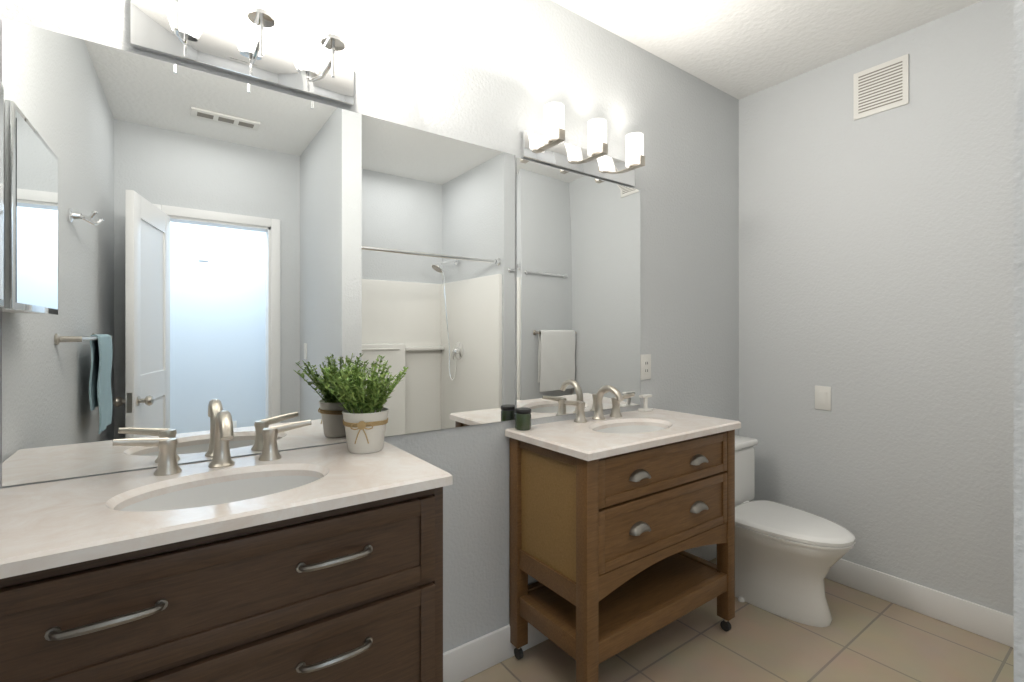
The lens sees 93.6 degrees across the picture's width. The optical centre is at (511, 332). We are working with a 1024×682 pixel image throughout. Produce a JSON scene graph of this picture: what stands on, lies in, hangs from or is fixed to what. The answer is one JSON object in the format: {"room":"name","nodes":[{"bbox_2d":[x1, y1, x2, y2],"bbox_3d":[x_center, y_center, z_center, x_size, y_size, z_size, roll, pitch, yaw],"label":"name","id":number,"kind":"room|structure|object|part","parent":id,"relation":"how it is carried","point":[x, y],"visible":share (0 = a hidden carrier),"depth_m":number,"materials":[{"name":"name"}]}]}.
{"room":"bathroom","nodes":[
{"label":"bathroom","id":0,"kind":"room"},
{"bbox_2d":[0,0,738,652],"bbox_3d":[0.034,-0.058,1.834,3.137,2.440,0.126,0,0,-36],"label":"wall","id":1,"kind":"structure","parent":0,"point":[190,254],"depth_m":1.43,"materials":[{"name":"grey paint"}]},
{"bbox_2d":[130,0,355,106],"bbox_3d":[-0.621,-0.777,1.183,0.506,0.238,0.174,0,0,-36],"label":"sconce","id":2,"kind":"object","parent":1,"relation":"attached to","point":[175,31],"visible":1,"depth_m":1.22,"materials":[{"name":"silver metal"}]},
{"bbox_3d":[-0.605,-0.831,1.162,0.120,0.130,0.120,0,0,-36],"label":"lamp shade","id":3,"kind":"part","parent":2,"relation":"part of","materials":[{"name":"white glass"}]},
{"bbox_3d":[-0.469,-0.831,1.260,0.120,0.130,0.120,0,0,-36],"label":"lamp shade","id":4,"kind":"part","parent":2,"relation":"part of","materials":[{"name":"white glass"}]},
{"bbox_3d":[0.295,-0.159,1.948,0.686,0.958,0.005,0,0,-36],"label":"mirror","id":5,"kind":"part","parent":1,"relation":"part of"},
{"bbox_2d":[443,544,715,681],"bbox_3d":[0.081,1.104,1.787,2.877,0.115,0.018,0,0,-36],"label":"baseboard","id":6,"kind":"structure","parent":1,"relation":"attached to","point":[474,657],"depth_m":1.66,"materials":[{"name":"white paint"}]},
{"bbox_2d":[522,102,644,186],"bbox_3d":[0.320,-0.732,1.890,0.610,0.177,0.128,0,0,-36],"label":"sconce","id":7,"kind":"object","parent":1,"relation":"attached to","point":[550,147],"visible":1,"depth_m":1.86,"materials":[{"name":"white glass"}]},
{"bbox_3d":[0.153,-0.758,1.745,0.074,0.125,0.074,0,0,-36],"label":"lamp shade","id":8,"kind":"part","parent":7,"relation":"part of","materials":[{"name":"white glass"}]},
{"bbox_3d":[0.331,-0.758,1.874,0.074,0.125,0.074,0,0,-36],"label":"lamp shade","id":9,"kind":"part","parent":7,"relation":"part of","materials":[{"name":"white glass"}]},
{"bbox_3d":[0.510,-0.758,2.003,0.074,0.125,0.074,0,0,-36],"label":"lamp shade","id":10,"kind":"part","parent":7,"relation":"part of","materials":[{"name":"white glass"}]},
{"bbox_2d":[640,354,650,379],"bbox_3d":[0.605,0.153,2.170,0.070,0.113,0.008,0,0,-36],"label":"electrical outlet plate","id":11,"kind":"object","parent":1,"relation":"attached to","point":[645,366],"visible":1,"depth_m":2.16,"materials":[{"name":"white plastic"}]},
{"bbox_2d":[461,558,1013,681],"bbox_3d":[1.062,1.187,0.409,3.497,0.050,4.000,0,0,-36],"label":"floor","id":12,"kind":"structure","parent":0,"point":[864,637],"depth_m":1.75,"materials":[{"name":"tile"}]},
{"bbox_2d":[0,410,452,681],"bbox_3d":[-0.608,0.670,1.013,0.855,0.984,0.463,0,0,-36],"label":"bathroom vanity","id":13,"kind":"object","parent":12,"relation":"on","point":[270,563],"visible":1,"depth_m":0.90,"materials":[{"name":"brown wood"}]},
{"bbox_2d":[313,355,408,453],"bbox_3d":[-0.400,0.189,1.294,0.257,0.255,0.208,0,0,-36],"label":"plant","id":14,"kind":"object","parent":13,"relation":"on","point":[365,418],"visible":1,"depth_m":1.26,"materials":[{"name":"green plant"}]},
{"bbox_2d":[505,385,740,681],"bbox_3d":[0.431,0.682,1.790,0.824,0.958,0.417,0,0,-36],"label":"bathroom vanity","id":15,"kind":"object","parent":12,"relation":"on","point":[615,513],"visible":1,"depth_m":1.62,"materials":[{"name":"brown wood"}]},
{"bbox_2d":[515,407,530,430],"bbox_3d":[0.039,0.305,1.706,0.059,0.073,0.059,0,0,-36],"label":"jar","id":16,"kind":"object","parent":15,"relation":"on","point":[522,418],"visible":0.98,"depth_m":1.68,"materials":[{"name":"green glass"}]},
{"bbox_2d":[638,394,652,411],"bbox_3d":[0.583,0.305,2.098,0.064,0.072,0.040,0,0,-36],"label":"soap holder","id":17,"kind":"object","parent":15,"relation":"on","point":[645,408],"visible":1,"depth_m":2.09,"materials":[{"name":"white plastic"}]},
{"bbox_2d":[716,435,855,626],"bbox_3d":[1.114,0.840,2.114,0.440,0.643,0.667,0,0,-36],"label":"toilet","id":18,"kind":"object","parent":12,"relation":"on","point":[787,557],"visible":0.54,"depth_m":1.97,"materials":[{"name":"white ceramic"}]},
{"bbox_2d":[552,0,982,99],"bbox_3d":[1.062,-1.303,0.409,3.497,0.050,4.000,0,0,-36],"label":"ceiling","id":19,"kind":"structure","parent":0,"point":[738,49],"depth_m":2.03,"materials":[{"name":"white paint"}]},
{"bbox_2d":[739,0,1013,615],"bbox_3d":[2.051,-0.058,1.616,0.120,2.440,2.600,0,0,-36],"label":"wall","id":20,"kind":"structure","parent":0,"point":[876,273],"depth_m":2.07,"materials":[{"name":"white paint"}]},
{"bbox_2d":[815,386,830,410],"bbox_3d":[1.482,0.310,2.295,0.008,0.113,0.070,0,0,-36],"label":"switch plate","id":21,"kind":"object","parent":20,"relation":"attached to","point":[822,397],"visible":1,"depth_m":2.29,"materials":[{"name":"white plastic"}]},
{"bbox_2d":[853,54,908,119],"bbox_3d":[1.615,-1.073,2.111,0.008,0.210,0.200,0,0,-36],"label":"air vent","id":22,"kind":"object","parent":20,"relation":"in","point":[882,87],"visible":1,"depth_m":2.10,"materials":[{"name":"white plastic"}]},
{"bbox_2d":[825,559,1013,647],"bbox_3d":[1.920,1.104,1.682,0.018,0.115,2.261,0,0,-36],"label":"baseboard","id":23,"kind":"structure","parent":20,"relation":"attached to","point":[992,624],"depth_m":1.97,"materials":[{"name":"white paint"}]},
{"bbox_2d":[1014,0,1023,681],"bbox_3d":[0.919,-0.058,0.171,0.110,2.440,1.020,0,0,-36],"label":"wall","id":24,"kind":"structure","parent":0,"point":[1018,340],"depth_m":0.55,"materials":[{"name":"white paint"}]},
{"bbox_3d":[-0.355,-0.058,-0.109,0.120,2.440,2.620,0,0,-38],"label":"wall","id":25,"kind":"structure","parent":0,"visible":0},
{"bbox_2d":[0,80,3,307],"bbox_3d":[-0.921,-0.271,0.776,0.087,0.441,0.396,0,0,-38],"label":"upper cabinet","id":26,"kind":"object","parent":25,"relation":"attached to","point":[1,195],"visible":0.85,"depth_m":0.94,"materials":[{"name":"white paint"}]}
]}

